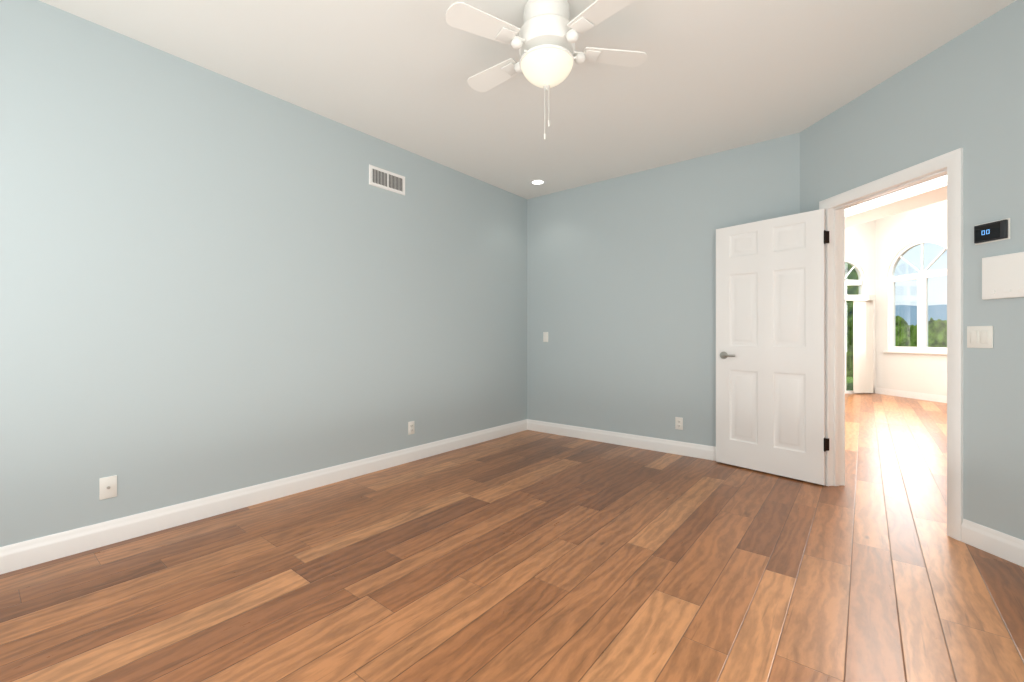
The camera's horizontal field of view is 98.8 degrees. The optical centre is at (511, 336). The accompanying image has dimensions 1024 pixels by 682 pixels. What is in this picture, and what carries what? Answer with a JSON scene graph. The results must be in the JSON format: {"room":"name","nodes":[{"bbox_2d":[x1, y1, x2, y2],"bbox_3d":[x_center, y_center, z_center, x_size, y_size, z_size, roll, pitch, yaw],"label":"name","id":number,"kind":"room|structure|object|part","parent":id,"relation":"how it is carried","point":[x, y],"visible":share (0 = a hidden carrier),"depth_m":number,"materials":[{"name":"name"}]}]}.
{"room":"empty bedroom","nodes":[
{"label":"empty bedroom","id":0,"kind":"room"},
{"bbox_2d":[0,0,526,546],"bbox_3d":[-1.433,-0.270,3.320,0.120,2.740,5.240,0,0,39],"label":"wall","id":1,"kind":"structure","parent":0,"point":[212,282],"depth_m":2.69,"materials":[{"name":"grey paint"}]},
{"bbox_2d":[99,475,116,499],"bbox_3d":[-2.140,0.800,2.329,0.020,0.115,0.070,0,0,39],"label":"outlet","id":2,"kind":"object","parent":1,"relation":"attached to","point":[107,487],"visible":1,"depth_m":2.33,"materials":[{"name":"white plastic"}]},
{"bbox_2d":[0,419,531,574],"bbox_3d":[-1.380,1.039,3.277,0.017,0.122,5.000,0,0,39],"label":"baseboard","id":3,"kind":"structure","parent":1,"relation":"attached to","point":[40,550],"depth_m":2.68,"materials":[{"name":"white wood"}]},
{"bbox_2d":[369,164,404,194],"bbox_3d":[-1.045,-1.320,3.700,0.009,0.165,0.360,0,0,39],"label":"air vent","id":4,"kind":"object","parent":1,"relation":"in","point":[386,180],"visible":1,"depth_m":3.69,"materials":[{"name":"white metal"}]},
{"bbox_2d":[408,421,414,434],"bbox_3d":[-0.891,0.805,3.891,0.009,0.115,0.070,0,0,39],"label":"electrical outlet","id":5,"kind":"object","parent":1,"relation":"attached to","point":[411,427],"visible":1,"depth_m":3.89,"materials":[{"name":"white plastic"}]},
{"bbox_2d":[0,393,1023,681],"bbox_3d":[4.008,1.150,3.422,9.306,0.100,12.219,0,0,39],"label":"floor","id":6,"kind":"structure","parent":0,"point":[530,557],"depth_m":1.98,"materials":[{"name":"brown wood"}]},
{"bbox_2d":[39,0,1015,198],"bbox_3d":[0.227,-1.700,1.985,4.380,0.120,5.240,0,0,39],"label":"ceiling","id":7,"kind":"structure","parent":0,"point":[707,77],"depth_m":2.67,"materials":[{"name":"white paint"}]},
{"bbox_2d":[529,179,546,185],"bbox_3d":[0.272,-1.636,4.643,0.190,0.006,0.190,0,0,39],"label":"recessed light","id":8,"kind":"object","parent":7,"relation":"in","point":[536,182],"visible":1,"depth_m":4.64,"materials":[{"name":"white"}]},
{"bbox_2d":[446,0,646,139],"bbox_3d":[0.147,-1.313,2.169,1.048,0.654,0.916,0,0,39],"label":"fan","id":9,"kind":"object","parent":7,"relation":"hanging from","point":[545,40],"visible":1,"depth_m":2.10,"materials":[{"name":"white paint"},{"name":"metal"},{"name":"glass"}]},
{"bbox_3d":[0.174,-1.313,2.197,0.260,0.117,0.260,0,0,39],"label":"lamp shade","id":10,"kind":"part","parent":9,"relation":"part of","materials":[{"name":"white glass"}]},
{"bbox_2d":[527,133,799,446],"bbox_3d":[1.297,-0.270,4.409,2.770,2.740,0.120,0,0,39],"label":"wall","id":11,"kind":"structure","parent":0,"point":[621,290],"depth_m":4.35,"materials":[{"name":"grey paint"}]},
{"bbox_2d":[543,332,547,341],"bbox_3d":[0.388,0.000,5.059,0.070,0.115,0.007,0,0,39],"label":"light switch","id":12,"kind":"object","parent":11,"relation":"attached to","point":[545,336],"visible":1,"depth_m":5.06,"materials":[{"name":"white plastic"}]},
{"bbox_2d":[675,417,682,429],"bbox_3d":[1.565,0.810,4.111,0.070,0.115,0.009,0,0,39],"label":"electrical outlet","id":13,"kind":"object","parent":11,"relation":"attached to","point":[678,423],"visible":1,"depth_m":4.11,"materials":[{"name":"white plastic"}]},
{"bbox_2d":[845,220,874,393],"bbox_3d":[4.450,-0.700,8.339,5.300,3.600,0.120,0,0,-6],"label":"wall","id":14,"kind":"structure","parent":0,"point":[860,245],"depth_m":8.54,"materials":[{"name":"white paint"}]},
{"bbox_2d":[845,259,863,393],"bbox_3d":[6.449,-0.210,8.551,0.840,2.620,0.070,0,0,-6],"label":"window","id":15,"kind":"structure","parent":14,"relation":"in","point":[860,275],"depth_m":8.56,"materials":[{"name":"white"}]},
{"bbox_2d":[845,295,875,392],"bbox_3d":[6.444,0.135,8.412,1.000,1.870,0.155,0,0,-6],"label":"vertical blinds","id":16,"kind":"object","parent":14,"relation":"attached to","point":[862,343],"visible":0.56,"depth_m":8.42,"materials":[{"name":"white plastic"}]},
{"bbox_2d":[875,200,946,399],"bbox_3d":[7.549,-0.700,4.904,0.120,3.600,7.620,0,0,-6],"label":"wall","id":17,"kind":"structure","parent":0,"point":[895,234],"depth_m":8.04,"materials":[{"name":"white paint"}]},
{"bbox_2d":[873,387,946,402],"bbox_3d":[6.076,1.039,5.995,8.990,0.122,5.327,0,0,39],"label":"baseboard","id":18,"kind":"structure","parent":17,"relation":"attached to","point":[941,398],"depth_m":7.89,"materials":[{"name":"white wood"}]},
{"bbox_2d":[883,240,946,354],"bbox_3d":[7.209,-0.705,7.734,0.125,1.990,1.300,0,0,-6],"label":"window","id":19,"kind":"structure","parent":17,"relation":"in","point":[921,278],"depth_m":7.77,"materials":[{"name":"white wood"}]},
{"bbox_2d":[800,0,1023,539],"bbox_3d":[2.478,-0.270,2.510,0.120,2.740,2.044,0,0,-6],"label":"wall","id":20,"kind":"structure","parent":0,"point":[965,90],"depth_m":2.31,"materials":[{"name":"grey paint"}]},
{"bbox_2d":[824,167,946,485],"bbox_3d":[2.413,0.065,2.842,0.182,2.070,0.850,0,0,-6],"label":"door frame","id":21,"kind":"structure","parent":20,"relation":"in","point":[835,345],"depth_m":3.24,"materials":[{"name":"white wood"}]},
{"bbox_2d":[716,209,824,484],"bbox_3d":[2.062,0.073,3.557,0.790,2.030,0.239,0,0,39],"label":"door","id":22,"kind":"structure","parent":21,"relation":"attached to","point":[770,345],"depth_m":3.49,"materials":[{"name":"white wood"}]},
{"bbox_3d":[1.870,0.158,3.763,0.162,0.066,0.159,0,0,39],"label":"handle","id":23,"kind":"part","parent":22,"relation":"part of","materials":[{"name":"grey metal"}]},
{"bbox_3d":[2.307,0.028,3.219,0.032,1.624,0.042,0,0,39],"label":"door hinge","id":24,"kind":"part","parent":21,"relation":"part of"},
{"bbox_2d":[819,148,962,540],"bbox_3d":[2.372,0.040,2.838,0.019,2.120,0.950,0,0,-6],"label":"door frame","id":25,"kind":"structure","parent":20,"relation":"attached to","point":[952,161],"depth_m":2.41,"materials":[{"name":"white wood"}]},
{"bbox_2d":[967,326,992,347],"bbox_3d":[2.435,0.000,2.288,0.013,0.115,0.116,0,0,-6],"label":"double light switch","id":26,"kind":"object","parent":20,"relation":"attached to","point":[979,336],"visible":1,"depth_m":2.29,"materials":[{"name":"white plastic"}]},
{"bbox_2d":[974,218,1009,244],"bbox_3d":[2.436,-0.535,2.234,0.023,0.104,0.148,0,0,-6],"label":"thermostat","id":27,"kind":"object","parent":20,"relation":"attached to","point":[993,231],"visible":1,"depth_m":2.22,"materials":[{"name":"black plastic"}]},
{"bbox_2d":[961,519,1023,566],"bbox_3d":[2.459,1.039,1.961,0.570,0.122,0.595,0,0,39],"label":"baseboard","id":28,"kind":"structure","parent":20,"relation":"attached to","point":[1007,547],"depth_m":2.22,"materials":[{"name":"white wood"}]},
{"bbox_2d":[982,252,1023,299],"bbox_3d":[2.445,-0.300,2.131,0.027,0.215,0.270,0,0,-6],"label":"intercom","id":29,"kind":"object","parent":20,"relation":"attached to","point":[1002,276],"visible":1,"depth_m":2.17,"materials":[{"name":"white plastic"}]},
{"bbox_3d":[4.921,-2.560,4.558,9.306,0.120,9.306,0,0,39],"label":"ceiling","id":30,"kind":"structure","parent":0,"visible":0},
{"bbox_2d":[845,175,946,227],"bbox_3d":[5.731,-2.180,4.646,0.610,0.640,7.500,0,0,-6],"label":"beam","id":31,"kind":"structure","parent":30,"relation":"attached to","point":[922,194],"depth_m":6.16,"materials":[{"name":"white paint"}]},
{"label":"outside","id":32,"kind":"structure","parent":0,"visible":0},
{"bbox_2d":[846,377,852,390],"bbox_3d":[6.597,1.120,10.333,12.290,0.001,12.290,0,0,39],"label":"lawn","id":33,"kind":"structure","parent":32,"point":[850,384],"depth_m":10.35,"materials":[{"name":"green plant"}]},
{"bbox_2d":[845,262,858,376],"bbox_3d":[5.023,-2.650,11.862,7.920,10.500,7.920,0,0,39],"label":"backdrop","id":34,"kind":"structure","parent":32,"point":[849,310],"depth_m":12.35,"materials":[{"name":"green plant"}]},
{"bbox_2d":[894,243,946,346],"bbox_3d":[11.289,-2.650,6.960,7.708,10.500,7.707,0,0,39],"label":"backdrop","id":35,"kind":"structure","parent":32,"point":[934,305],"depth_m":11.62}
]}

